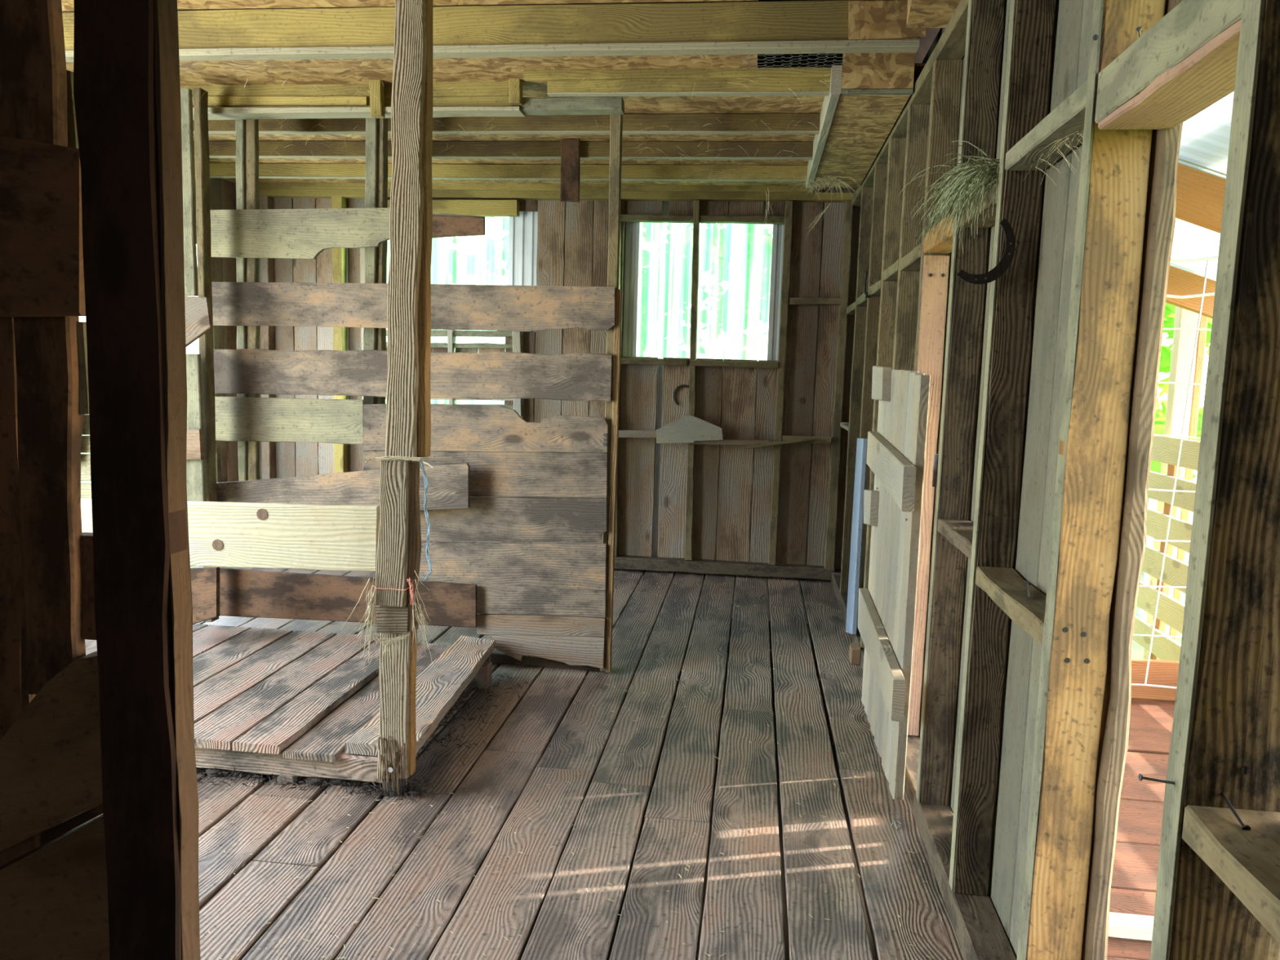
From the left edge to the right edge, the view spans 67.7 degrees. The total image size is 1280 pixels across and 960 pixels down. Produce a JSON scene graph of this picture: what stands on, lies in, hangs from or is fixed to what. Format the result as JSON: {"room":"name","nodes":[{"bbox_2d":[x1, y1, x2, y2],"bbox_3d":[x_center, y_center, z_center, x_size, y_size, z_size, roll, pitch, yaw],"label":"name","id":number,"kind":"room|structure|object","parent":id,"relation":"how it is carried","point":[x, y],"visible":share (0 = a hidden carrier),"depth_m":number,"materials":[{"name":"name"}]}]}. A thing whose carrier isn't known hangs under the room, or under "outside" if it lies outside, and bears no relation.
{"room":"farm building","nodes":[
{"label":"farm building","id":0,"kind":"room"},
{"bbox_2d":[0,316,40,866],"bbox_3d":[-2.405,-0.163,1.647,2.931,3.000,0.028,2,7,7],"label":"wall","id":1,"kind":"structure","parent":0,"point":[9,471],"depth_m":1.48,"materials":[{"name":"brown wood"}]},
{"bbox_2d":[0,0,109,959],"bbox_3d":[-0.933,0.046,1.463,0.334,1.518,0.129,2,7,7],"label":"door","id":2,"kind":"structure","parent":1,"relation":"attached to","point":[54,895],"depth_m":1.45,"materials":[{"name":"brown wood"}]},
{"bbox_2d":[195,177,239,482],"bbox_3d":[-3.688,-0.226,3.416,0.027,3.460,8.700,2,7,7],"label":"wall","id":3,"kind":"structure","parent":0,"point":[222,192],"depth_m":7.31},
{"bbox_2d":[61,0,926,191],"bbox_3d":[-1.229,-1.758,2.942,4.825,0.090,8.700,2,7,7],"label":"ceiling","id":4,"kind":"structure","parent":0,"point":[326,71],"depth_m":4.58,"materials":[{"name":"wood"}]},
{"bbox_2d":[180,79,524,119],"bbox_3d":[-1.434,-1.873,4.627,1.784,0.211,0.141,2,7,7],"label":"header beam","id":5,"kind":"structure","parent":4,"relation":"attached to","point":[466,99],"depth_m":4.62,"materials":[{"name":"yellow wood"}]},
{"bbox_2d":[368,80,385,118],"bbox_3d":[-1.257,-1.844,4.560,0.068,0.212,0.046,2,7,7],"label":"post","id":6,"kind":"object","parent":5,"relation":"hanging from","point":[377,103],"visible":0.79,"depth_m":4.54,"materials":[{"name":"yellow wood"}]},
{"bbox_2d":[62,0,919,62],"bbox_3d":[-1.232,-1.810,3.861,4.600,0.188,0.076,2,7,7],"label":"joist","id":7,"kind":"object","parent":4,"relation":"attached to","point":[820,26],"visible":0.73,"depth_m":3.74,"materials":[{"name":"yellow wood"}]},
{"bbox_2d":[848,0,925,39],"bbox_3d":[0.926,-1.724,3.580,0.286,0.149,0.013,1,7,7],"label":"sheet","id":8,"kind":"object","parent":7,"relation":"attached to","point":[868,20],"visible":0.84,"depth_m":3.58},
{"bbox_2d":[194,162,807,182],"bbox_3d":[-1.050,-2.062,6.385,4.351,0.097,0.050,2,7,7],"label":"joist","id":9,"kind":"object","parent":4,"relation":"attached to","point":[664,172],"visible":0.79,"depth_m":6.32,"materials":[{"name":"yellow wood"}]},
{"bbox_2d":[193,140,813,159],"bbox_3d":[-1.115,-1.990,5.753,4.376,0.096,0.050,2,7,7],"label":"joist","id":10,"kind":"object","parent":4,"relation":"attached to","point":[756,150],"visible":0.62,"depth_m":5.67,"materials":[{"name":"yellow wood"}]},
{"bbox_2d":[805,0,915,187],"bbox_3d":[1.132,-2.029,5.134,0.347,0.501,2.144,2,7,7],"label":"boxed soffit","id":11,"kind":"structure","parent":10,"relation":"attached to","point":[856,120],"depth_m":4.44,"materials":[{"name":"brown wood"}]},
{"bbox_2d":[764,175,858,238],"bbox_3d":[1.043,-1.707,6.029,0.633,0.388,0.472,1,7,-7],"label":"hay wisps","id":12,"kind":"object","parent":11,"relation":"hanging from","point":[835,179],"visible":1,"depth_m":5.97,"materials":[{"name":"plant"}]},
{"bbox_2d":[192,112,820,134],"bbox_3d":[-1.184,-1.921,5.151,4.385,0.097,0.050,2,7,7],"label":"joist","id":13,"kind":"object","parent":4,"relation":"attached to","point":[778,122],"visible":0.52,"depth_m":5.03,"materials":[{"name":"brown wood"}]},
{"bbox_2d":[182,72,831,184],"bbox_3d":[-0.846,-1.904,5.290,3.782,0.220,2.043,2,7,7],"label":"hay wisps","id":14,"kind":"object","parent":4,"relation":"attached to","point":[264,73],"visible":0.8,"depth_m":5.04,"materials":[{"name":"plant"}]},
{"bbox_2d":[560,138,580,202],"bbox_3d":[-0.410,-1.819,5.618,0.113,0.356,0.031,2,7,7],"label":"board","id":15,"kind":"object","parent":4,"relation":"hanging from","point":[570,148],"visible":1,"depth_m":5.60,"materials":[{"name":"brown wood"}]},
{"bbox_2d":[546,77,841,97],"bbox_3d":[0.251,-1.777,4.282,1.348,0.097,0.049,2,7,7],"label":"joist","id":16,"kind":"object","parent":4,"relation":"attached to","point":[764,86],"visible":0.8,"depth_m":4.27,"materials":[{"name":"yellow wood"}]},
{"bbox_2d":[524,66,831,80],"bbox_3d":[0.192,-1.806,4.247,1.443,0.045,0.031,2,7,7],"label":"ceiling beam","id":17,"kind":"structure","parent":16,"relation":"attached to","point":[769,72],"depth_m":4.24,"materials":[{"name":"brown wood"}]},
{"bbox_2d":[738,53,845,69],"bbox_3d":[0.625,-1.769,3.910,0.448,0.010,0.566,2,7,7],"label":"wire","id":18,"kind":"object","parent":4,"relation":"attached to","point":[826,53],"visible":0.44,"depth_m":4.08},
{"bbox_2d":[906,0,960,27],"bbox_3d":[0.999,-1.688,3.263,0.169,0.150,0.366,2,7,7],"label":"osb offcut","id":19,"kind":"object","parent":4,"relation":"hanging from","point":[920,13],"visible":1,"depth_m":3.31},
{"bbox_2d":[62,0,940,66],"bbox_3d":[-1.396,-2.841,2.839,5.625,2.080,9.500,2,7,7],"label":"roof","id":20,"kind":"structure","parent":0,"point":[925,42],"depth_m":6.14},
{"bbox_2d":[258,189,860,623],"bbox_3d":[-0.732,-0.604,7.374,4.875,3.460,0.068,2,7,7],"label":"wall","id":21,"kind":"structure","parent":0,"point":[552,242],"depth_m":7.21,"materials":[{"name":"brown wood"}]},
{"bbox_2d":[259,195,275,479],"bbox_3d":[-2.926,-1.095,7.502,0.072,2.203,0.100,3,7,7],"label":"stud","id":22,"kind":"object","parent":21,"relation":"attached to","point":[267,274],"visible":0.33,"depth_m":7.47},
{"bbox_2d":[258,188,364,198],"bbox_3d":[-2.466,-2.184,7.170,0.977,0.065,0.385,2,7,7],"label":"plate","id":23,"kind":"object","parent":21,"relation":"attached to","point":[273,193],"depth_m":7.28,"materials":[{"name":"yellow wood"}]},
{"bbox_2d":[331,195,349,473],"bbox_3d":[-2.329,-1.084,7.430,0.091,2.181,0.101,2,7,7],"label":"stud","id":24,"kind":"object","parent":21,"relation":"attached to","point":[339,255],"depth_m":7.38,"materials":[{"name":"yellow wood"}]},
{"bbox_2d":[385,199,524,418],"bbox_3d":[-1.494,-1.207,7.353,1.264,1.834,0.176,2,7,7],"label":"window","id":25,"kind":"structure","parent":21,"relation":"in","point":[486,208],"depth_m":7.30,"materials":[{"name":"brown wood"}]},
{"bbox_2d":[360,247,364,399],"bbox_3d":[-2.095,-1.173,7.331,0.101,1.195,0.018,2,7,7],"label":"strip","id":26,"kind":"object","parent":25,"relation":"attached to","point":[362,250],"visible":0.02,"depth_m":7.28,"materials":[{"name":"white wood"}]},
{"bbox_2d":[431,189,560,199],"bbox_3d":[-1.067,-2.123,7.002,1.054,0.065,0.393,2,7,7],"label":"plate","id":27,"kind":"object","parent":21,"relation":"attached to","point":[436,193],"depth_m":7.12,"materials":[{"name":"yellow wood"}]},
{"bbox_2d":[258,182,813,191],"bbox_3d":[-0.848,-2.182,7.059,4.201,0.078,0.032,2,7,7],"label":"ceiling beam","id":28,"kind":"structure","parent":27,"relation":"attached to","point":[261,185],"depth_m":7.02,"materials":[{"name":"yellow wood"}]},
{"bbox_2d":[579,191,608,200],"bbox_3d":[-0.331,-2.091,6.919,0.267,0.065,0.369,2,7,7],"label":"plate","id":29,"kind":"object","parent":21,"relation":"attached to","point":[584,195],"depth_m":7.02,"materials":[{"name":"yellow wood"}]},
{"bbox_2d":[620,214,784,368],"bbox_3d":[0.445,-1.396,7.089,1.222,1.099,0.187,2,7,7],"label":"window","id":30,"kind":"structure","parent":21,"relation":"in","point":[736,261],"depth_m":7.14,"materials":[{"name":"brown wood"}]},
{"bbox_2d":[613,555,834,580],"bbox_3d":[0.585,0.663,7.268,1.758,0.092,0.112,2,7,7],"label":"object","id":31,"kind":"structure","parent":21,"relation":"attached to","point":[621,562],"depth_m":7.22,"materials":[{"name":"brown wood"}]},
{"bbox_2d":[614,204,621,556],"bbox_3d":[-0.180,-0.741,7.206,0.046,2.663,0.100,1,7,7],"label":"stud","id":32,"kind":"object","parent":31,"relation":"on","point":[616,543],"visible":0.18,"depth_m":7.28,"materials":[{"name":"brown wood"}]},
{"bbox_2d":[618,430,656,437],"bbox_3d":[-0.021,-0.345,7.165,0.341,0.056,0.028,1,7,7],"label":"rail","id":33,"kind":"object","parent":32,"relation":"attached to","point":[622,433],"visible":0.84,"depth_m":7.15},
{"bbox_2d":[684,200,700,559],"bbox_3d":[0.395,-0.717,7.138,0.055,2.660,0.100,2,7,7],"label":"stud","id":34,"kind":"object","parent":31,"relation":"on","point":[695,283],"visible":0.95,"depth_m":7.09,"materials":[{"name":"brown wood"}]},
{"bbox_2d":[689,439,767,444],"bbox_3d":[0.656,-0.282,7.090,0.573,0.039,0.029,1,7,7],"label":"rail","id":35,"kind":"object","parent":34,"relation":"attached to","point":[724,442],"visible":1,"depth_m":7.08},
{"bbox_2d":[656,413,722,443],"bbox_3d":[0.369,-0.376,7.084,0.496,0.223,0.028,2,7,7],"label":"board","id":36,"kind":"object","parent":35,"relation":"attached to","point":[688,428],"visible":1,"depth_m":7.07,"materials":[{"name":"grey wood"}]},
{"bbox_2d":[768,200,792,564],"bbox_3d":[1.039,-0.689,7.063,0.058,2.665,0.100,3,7,7],"label":"stud","id":37,"kind":"object","parent":31,"relation":"on","point":[788,204],"visible":0.99,"depth_m":7.01,"materials":[{"name":"brown wood"}]},
{"bbox_2d":[746,437,814,448],"bbox_3d":[1.032,-0.268,7.017,0.494,0.101,0.023,2,7,7],"label":"rail","id":38,"kind":"object","parent":37,"relation":"attached to","point":[770,443],"visible":1,"depth_m":7.01,"materials":[{"name":"brown wood"}]},
{"bbox_2d":[782,435,831,444],"bbox_3d":[1.224,-0.296,7.018,0.354,0.054,0.028,2,7,7],"label":"rail","id":39,"kind":"object","parent":37,"relation":"attached to","point":[827,440],"visible":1,"depth_m":7.00,"materials":[{"name":"brown wood"}]},
{"bbox_2d":[823,200,853,568],"bbox_3d":[1.459,-0.656,7.015,0.072,2.702,0.100,3,7,7],"label":"stud","id":40,"kind":"object","parent":31,"relation":"on","point":[835,446],"visible":0.95,"depth_m":6.98,"materials":[{"name":"brown wood"}]},
{"bbox_2d":[788,297,841,305],"bbox_3d":[1.275,-1.301,6.960,0.370,0.050,0.091,1,7,7],"label":"blocking","id":41,"kind":"object","parent":40,"relation":"attached to","point":[793,301],"visible":1,"depth_m":6.92,"materials":[{"name":"brown wood"}]},
{"bbox_2d":[621,191,853,202],"bbox_3d":[0.667,-2.046,6.783,1.664,0.065,0.404,2,7,7],"label":"plate","id":42,"kind":"object","parent":21,"relation":"attached to","point":[778,197],"depth_m":6.91,"materials":[{"name":"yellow wood"}]},
{"bbox_2d":[195,566,964,959],"bbox_3d":[-1.340,1.156,3.286,4.771,0.040,8.696,2,7,7],"label":"floor","id":43,"kind":"structure","parent":0,"point":[236,908],"depth_m":3.26,"materials":[{"name":"brown wood"}]},
{"bbox_2d":[73,0,200,959],"bbox_3d":[-0.696,-0.015,1.325,0.124,2.780,0.054,3,7,7],"label":"post","id":44,"kind":"object","parent":43,"relation":"on","point":[126,82],"visible":1,"depth_m":1.30,"materials":[{"name":"brown wood"}]},
{"bbox_2d":[84,623,495,785],"bbox_3d":[-1.769,0.928,4.251,2.083,0.171,1.477,2,7,7],"label":"platform","id":45,"kind":"object","parent":43,"relation":"on","point":[257,691],"visible":0.64,"depth_m":3.99,"materials":[{"name":"brown wood"}]},
{"bbox_2d":[80,88,219,624],"bbox_3d":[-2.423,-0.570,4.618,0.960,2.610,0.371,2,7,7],"label":"stud","id":46,"kind":"object","parent":45,"relation":"on","point":[201,468],"visible":0.56,"depth_m":4.59,"materials":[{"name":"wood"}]},
{"bbox_2d":[195,768,410,791],"bbox_3d":[-1.396,1.089,3.545,1.132,0.052,0.080,2,7,7],"label":"manure","id":47,"kind":"object","parent":43,"relation":"on","point":[312,782],"visible":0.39,"depth_m":3.50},
{"bbox_2d":[195,671,528,803],"bbox_3d":[-1.299,1.022,4.111,1.406,0.091,1.466,2,7,7],"label":"muck","id":48,"kind":"object","parent":43,"relation":"on","point":[380,789],"visible":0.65,"depth_m":3.48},
{"bbox_2d":[375,0,433,795],"bbox_3d":[-0.801,-0.241,3.259,0.148,2.774,0.121,4,7,7],"label":"post","id":49,"kind":"object","parent":43,"relation":"on","point":[408,400],"visible":0.98,"depth_m":3.23,"materials":[{"name":"brown wood"}]},
{"bbox_2d":[80,497,379,571],"bbox_3d":[-1.574,0.196,3.446,1.321,0.241,0.037,1,7,7],"label":"board","id":50,"kind":"object","parent":49,"relation":"attached to","point":[240,535],"visible":0.65,"depth_m":3.39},
{"bbox_2d":[341,570,437,684],"bbox_3d":[-0.846,0.499,3.265,0.322,0.389,0.108,1,7,-2],"label":"straw","id":51,"kind":"object","parent":49,"relation":"hanging from","point":[371,600],"visible":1,"depth_m":3.27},
{"bbox_2d":[365,455,433,467],"bbox_3d":[-0.797,-0.068,3.247,0.237,0.034,0.132,2,7,7],"label":"twine","id":52,"kind":"object","parent":49,"relation":"attached to","point":[418,459],"visible":0.99,"depth_m":3.21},
{"bbox_2d":[419,460,431,581],"bbox_3d":[-0.733,0.139,3.248,0.049,0.418,0.018,4,7,21],"label":"twine","id":53,"kind":"object","parent":52,"relation":"hanging from","point":[420,461],"visible":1,"depth_m":3.25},
{"bbox_2d":[210,114,622,672],"bbox_3d":[-1.360,-0.436,4.832,2.537,2.768,0.261,2,7,7],"label":"wall","id":54,"kind":"structure","parent":43,"relation":"on","point":[541,604],"depth_m":4.78,"materials":[{"name":"brown wood"}]},
{"bbox_2d":[235,119,247,480],"bbox_3d":[-2.080,-0.903,5.024,0.046,2.001,0.092,3,7,7],"label":"post","id":55,"kind":"object","parent":54,"relation":"attached to","point":[239,123],"visible":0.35,"depth_m":4.95,"materials":[{"name":"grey wood"}]},
{"bbox_2d":[244,119,260,480],"bbox_3d":[-2.038,-0.899,5.013,0.074,2.002,0.041,3,7,7],"label":"post","id":56,"kind":"object","parent":54,"relation":"attached to","point":[251,126],"visible":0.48,"depth_m":4.94,"materials":[{"name":"brown wood"}]},
{"bbox_2d":[362,118,377,471],"bbox_3d":[-1.393,-0.886,4.941,0.066,1.971,0.051,3,7,7],"label":"post","id":57,"kind":"object","parent":54,"relation":"attached to","point":[371,124],"visible":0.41,"depth_m":4.85,"materials":[{"name":"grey wood"}]},
{"bbox_2d":[375,118,387,404],"bbox_3d":[-1.346,-0.889,4.961,0.044,1.976,0.062,3,7,7],"label":"post","id":58,"kind":"object","parent":57,"relation":"attached to","point":[382,140],"visible":0.44,"depth_m":4.88,"materials":[{"name":"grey wood"}]},
{"bbox_2d":[521,96,624,115],"bbox_3d":[-0.321,-1.771,4.521,0.486,0.063,0.101,2,7,7],"label":"block","id":59,"kind":"object","parent":54,"relation":"on","point":[567,105],"visible":0.98,"depth_m":4.48,"materials":[{"name":"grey wood"}]},
{"bbox_2d":[198,576,933,959],"bbox_3d":[-0.400,0.997,4.676,3.010,0.006,5.117,2,7,7],"label":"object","id":60,"kind":"object","parent":43,"relation":"on","point":[614,576],"visible":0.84,"depth_m":3.19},
{"bbox_2d":[848,642,860,665],"bbox_3d":[1.166,0.942,5.181,0.045,0.095,0.120,2,7,7],"label":"chunk","id":61,"kind":"object","parent":43,"relation":"on","point":[855,648],"visible":1,"depth_m":5.13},
{"bbox_2d":[845,438,867,634],"bbox_3d":[1.234,0.342,5.444,0.028,1.185,0.339,2,8,7],"label":"leaning board","id":62,"kind":"object","parent":43,"relation":"on","point":[861,446],"visible":0.98,"depth_m":5.33,"materials":[{"name":"paint"}]},
{"bbox_2d":[608,616,876,959],"bbox_3d":[-1.350,1.524,3.329,4.775,0.060,8.700,2,7,7],"label":"gaps","id":63,"kind":"structure","parent":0,"point":[784,917],"depth_m":4.06,"materials":[{"name":"wood"}]},
{"bbox_2d":[918,0,1106,959],"bbox_3d":[1.089,-0.046,2.852,0.053,3.510,8.701,2,7,6],"label":"wall","id":64,"kind":"structure","parent":0,"point":[1073,24],"depth_m":2.46,"materials":[{"name":"wood"}]},
{"bbox_2d":[831,568,1017,959],"bbox_3d":[0.973,1.199,2.967,0.107,0.091,8.620,2,7,7],"label":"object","id":65,"kind":"structure","parent":64,"relation":"attached to","point":[980,932],"depth_m":2.86,"materials":[{"name":"brown wood"}]},
{"bbox_2d":[840,186,873,593],"bbox_3d":[1.439,-0.560,6.292,0.103,2.657,0.046,2,7,7],"label":"stud","id":66,"kind":"object","parent":65,"relation":"on","point":[866,204],"visible":0.54,"depth_m":6.26,"materials":[{"name":"brown wood"}]},
{"bbox_2d":[859,163,887,588],"bbox_3d":[1.355,-0.481,5.601,0.103,2.657,0.046,2,7,7],"label":"stud","id":67,"kind":"object","parent":65,"relation":"on","point":[881,169],"visible":0.4,"depth_m":5.53,"materials":[{"name":"brown wood"}]},
{"bbox_2d":[859,137,906,648],"bbox_3d":[1.282,-0.414,5.010,0.104,2.657,0.047,2,7,7],"label":"stud","id":68,"kind":"object","parent":65,"relation":"on","point":[897,146],"visible":0.32,"depth_m":4.91,"materials":[{"name":"brown wood"}]},
{"bbox_2d":[892,104,930,370],"bbox_3d":[1.207,-0.345,4.398,0.103,2.657,0.047,2,7,7],"label":"stud","id":69,"kind":"object","parent":65,"relation":"on","point":[918,115],"visible":0.3,"depth_m":4.29,"materials":[{"name":"brown wood"}]},
{"bbox_2d":[882,258,898,280],"bbox_3d":[1.258,-1.016,4.630,0.092,0.053,0.565,2,7,7],"label":"blocking","id":70,"kind":"object","parent":69,"relation":"attached to","point":[891,273],"visible":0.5,"depth_m":4.66,"materials":[{"name":"brown wood"}]},
{"bbox_2d":[907,59,963,735],"bbox_3d":[1.135,-0.275,3.785,0.107,2.657,0.069,2,7,7],"label":"stud","id":71,"kind":"object","parent":65,"relation":"on","point":[946,83],"visible":0.66,"depth_m":3.72,"materials":[{"name":"brown wood"}]},
{"bbox_2d":[857,365,930,800],"bbox_3d":[0.979,0.319,3.796,0.079,1.541,1.235,2,7,7],"label":"gate","id":72,"kind":"object","parent":71,"relation":"attached to","point":[896,451],"visible":1,"depth_m":3.54,"materials":[{"name":"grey wood"}]},
{"bbox_2d":[899,243,921,271],"bbox_3d":[1.184,-0.938,4.024,0.091,0.056,0.555,2,7,7],"label":"blocking","id":73,"kind":"object","parent":71,"relation":"attached to","point":[911,261],"visible":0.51,"depth_m":4.06,"materials":[{"name":"brown wood"}]},
{"bbox_2d":[915,0,1004,805],"bbox_3d":[1.053,-0.207,3.182,0.117,2.657,0.102,2,7,7],"label":"stud","id":74,"kind":"object","parent":65,"relation":"on","point":[985,18],"depth_m":3.14,"materials":[{"name":"brown wood"}]},
{"bbox_2d":[923,210,954,253],"bbox_3d":[1.113,-0.880,3.401,0.101,0.085,0.595,2,7,7],"label":"blocking","id":75,"kind":"object","parent":74,"relation":"attached to","point":[941,247],"visible":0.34,"depth_m":3.46,"materials":[{"name":"brown wood"}]},
{"bbox_2d":[948,0,1056,895],"bbox_3d":[0.986,-0.140,2.593,0.109,2.657,0.049,2,7,7],"label":"stud","id":76,"kind":"object","parent":65,"relation":"on","point":[1031,22],"visible":0.96,"depth_m":2.58,"materials":[{"name":"brown wood"}]},
{"bbox_2d":[851,0,968,208],"bbox_3d":[1.148,-1.601,3.439,0.102,0.058,7.020,2,7,7],"label":"wall plate","id":77,"kind":"object","parent":76,"relation":"on","point":[951,45],"visible":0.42,"depth_m":3.87,"materials":[{"name":"brown wood"}]},
{"bbox_2d":[937,518,973,559],"bbox_3d":[1.009,0.180,2.916,0.102,0.052,0.515,2,7,7],"label":"block","id":78,"kind":"object","parent":76,"relation":"attached to","point":[959,533],"visible":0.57,"depth_m":2.96,"materials":[{"name":"brown wood"}]},
{"bbox_2d":[956,217,1015,284],"bbox_3d":[0.909,-0.601,2.507,0.143,0.171,0.010,2,7,7],"label":"horseshoe","id":79,"kind":"object","parent":76,"relation":"attached to","point":[1001,268],"visible":1,"depth_m":2.50,"materials":[{"name":"metal"}]},
{"bbox_2d":[1017,0,1165,959],"bbox_3d":[0.904,-0.063,1.917,0.132,2.657,0.051,2,7,7],"label":"stud","id":80,"kind":"object","parent":65,"relation":"on","point":[1106,273],"visible":0.99,"depth_m":1.91,"materials":[{"name":"brown wood"}]},
{"bbox_2d":[1004,80,1087,170],"bbox_3d":[0.965,-0.796,2.174,0.101,0.053,0.630,2,7,7],"label":"blocking","id":81,"kind":"object","parent":80,"relation":"attached to","point":[1068,117],"visible":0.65,"depth_m":2.18,"materials":[{"name":"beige wood"}]},
{"bbox_2d":[1022,128,1084,186],"bbox_3d":[0.972,-0.730,2.157,0.137,0.067,0.613,3,7,12],"label":"hay wisps","id":82,"kind":"object","parent":81,"relation":"hanging from","point":[1080,134],"visible":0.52,"depth_m":2.16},
{"bbox_2d":[1150,0,1279,959],"bbox_3d":[0.857,0.008,1.300,0.168,2.657,0.054,2,7,7],"label":"stud","id":83,"kind":"object","parent":65,"relation":"on","point":[1225,737],"visible":0.98,"depth_m":1.30,"materials":[{"name":"brown wood"}]},
{"bbox_2d":[958,179,998,227],"bbox_3d":[1.040,-0.810,2.799,0.101,0.065,0.515,2,7,7],"label":"blocking","id":84,"kind":"object","parent":64,"relation":"attached to","point":[989,220],"visible":0.31,"depth_m":2.83,"materials":[{"name":"brown wood"}]},
{"bbox_2d":[898,140,999,254],"bbox_3d":[0.901,-0.828,2.773,0.262,0.321,0.648,2,7,7],"label":"tuft","id":85,"kind":"object","parent":84,"relation":"hanging from","point":[974,180],"visible":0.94,"depth_m":2.68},
{"bbox_2d":[975,566,1046,647],"bbox_3d":[0.933,0.299,2.302,0.102,0.057,0.630,2,7,7],"label":"block","id":86,"kind":"object","parent":64,"relation":"attached to","point":[1005,587],"visible":0.68,"depth_m":2.31,"materials":[{"name":"brown wood"}]},
{"bbox_2d":[1080,0,1243,959],"bbox_3d":[0.899,-0.053,1.626,0.160,2.920,0.606,2,7,7],"label":"door frame","id":87,"kind":"structure","parent":64,"relation":"attached to","point":[1161,202],"depth_m":1.83,"materials":[{"name":"brown wood"}]},
{"bbox_2d":[1165,265,1216,318],"bbox_3d":[2.422,-1.236,5.215,1.915,0.839,0.051,2,7,7],"label":"rafter","id":88,"kind":"object","parent":64,"relation":"attached to","point":[1180,282],"visible":0.16,"depth_m":5.15,"materials":[{"name":"brown wood"}]},
{"bbox_2d":[1175,163,1226,233],"bbox_3d":[2.235,-1.062,3.687,1.915,0.839,0.052,2,7,7],"label":"rafter","id":89,"kind":"object","parent":64,"relation":"attached to","point":[1200,195],"visible":0.13,"depth_m":3.67,"materials":[{"name":"brown wood"}]},
{"bbox_2d":[1182,804,1279,943],"bbox_3d":[0.798,0.518,1.028,0.155,0.056,0.605,2,7,7],"label":"block","id":90,"kind":"object","parent":64,"relation":"attached to","point":[1247,862],"visible":1,"depth_m":1.23,"materials":[{"name":"brown wood"}]},
{"bbox_2d":[1220,792,1251,830],"bbox_3d":[0.809,0.452,1.299,0.011,0.028,0.065,2,7,3],"label":"nail","id":91,"kind":"object","parent":90,"relation":"on","point":[1244,826],"visible":1,"depth_m":1.29,"materials":[{"name":"metal"}]},
{"bbox_2d":[1106,697,1175,959],"bbox_3d":[1.923,1.409,2.789,1.715,0.038,4.653,2,7,7],"label":"floor","id":92,"kind":"structure","parent":0,"point":[1137,847],"depth_m":3.62,"materials":[{"name":"brown wood"}]},
{"bbox_2d":[1107,911,1154,941],"bbox_3d":[1.876,1.363,2.830,1.580,0.047,0.071,2,7,7],"label":"panel foot","id":93,"kind":"object","parent":92,"relation":"on","point":[1125,926],"visible":0.14,"depth_m":2.85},
{"bbox_2d":[1131,657,1179,700],"bbox_3d":[2.217,1.048,5.099,1.700,0.242,0.041,2,7,7],"label":"board","id":94,"kind":"object","parent":92,"relation":"on","point":[1161,673],"visible":0.07,"depth_m":5.02,"materials":[{"name":"brown wood"}]},
{"bbox_2d":[1132,433,1199,661],"bbox_3d":[2.916,0.613,3.996,0.068,1.361,4.050,2,7,7],"label":"slatted fence","id":95,"kind":"object","parent":92,"relation":"on","point":[1170,611],"visible":0.35,"depth_m":5.60,"materials":[{"name":"brown wood"}]},
{"bbox_2d":[1131,255,1218,688],"bbox_3d":[1.938,0.010,2.603,1.681,1.218,0.014,2,7,7],"label":"panel","id":96,"kind":"object","parent":95,"relation":"attached to","point":[1207,258],"visible":0.16,"depth_m":2.65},
{"label":"outside","id":97,"kind":"structure","parent":0,"visible":0},
{"bbox_2d":[80,435,1197,658],"bbox_3d":[1.149,0.863,10.096,60.000,0.377,60.000,2,7,7],"label":"ground","id":98,"kind":"structure","parent":97,"point":[1137,651],"depth_m":9.20,"materials":[{"name":"green plant"}]},
{"bbox_2d":[386,235,505,404],"bbox_3d":[-2.467,-1.004,9.515,2.440,3.635,2.403,-4,9,-40],"label":"tree","id":99,"kind":"object","parent":98,"relation":"on","point":[447,265],"visible":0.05,"depth_m":9.65,"materials":[{"name":"green plant"}]},
{"bbox_2d":[486,217,715,350],"bbox_3d":[-0.746,-2.507,10.853,2.696,6.409,3.172,0,7,-13],"label":"tree","id":100,"kind":"object","parent":98,"relation":"on","point":[646,254],"visible":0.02,"depth_m":10.44,"materials":[{"name":"green plant"}]},
{"bbox_2d":[635,222,773,359],"bbox_3d":[1.375,-1.274,9.521,2.948,4.392,2.903,7,9,39],"label":"tree","id":101,"kind":"object","parent":98,"relation":"on","point":[717,258],"visible":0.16,"depth_m":9.19,"materials":[{"name":"green plant"}]},
{"bbox_2d":[1135,302,1212,617],"bbox_3d":[4.308,-0.642,8.119,2.403,3.635,2.440,2,7,7],"label":"tree","id":102,"kind":"object","parent":98,"relation":"on","point":[1170,309],"visible":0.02,"depth_m":7.93,"materials":[{"name":"green plant"}]},
{"bbox_2d":[1142,306,1208,658],"bbox_3d":[3.320,0.116,5.938,0.158,2.560,0.091,2,7,7],"label":"porch post","id":103,"kind":"object","parent":98,"relation":"on","point":[1184,340],"visible":0.34,"depth_m":5.83,"materials":[{"name":"brown wood"}]},
{"bbox_3d":[1.557,-1.467,2.938,0.042,0.103,4.900,2,7,7],"label":"purlin","id":104,"kind":"object","parent":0,"visible":0},
{"bbox_2d":[1169,158,1226,280],"bbox_3d":[2.354,-1.430,4.821,2.015,0.690,1.800,2,7,7],"label":"sheet","id":105,"kind":"object","parent":104,"relation":"on","point":[1190,241],"visible":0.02,"depth_m":5.08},
{"bbox_2d":[1177,91,1234,179],"bbox_3d":[2.173,-1.262,3.342,2.015,0.690,1.400,2,7,7],"label":"roof panel","id":106,"kind":"object","parent":104,"relation":"on","point":[1206,135],"visible":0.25,"depth_m":3.64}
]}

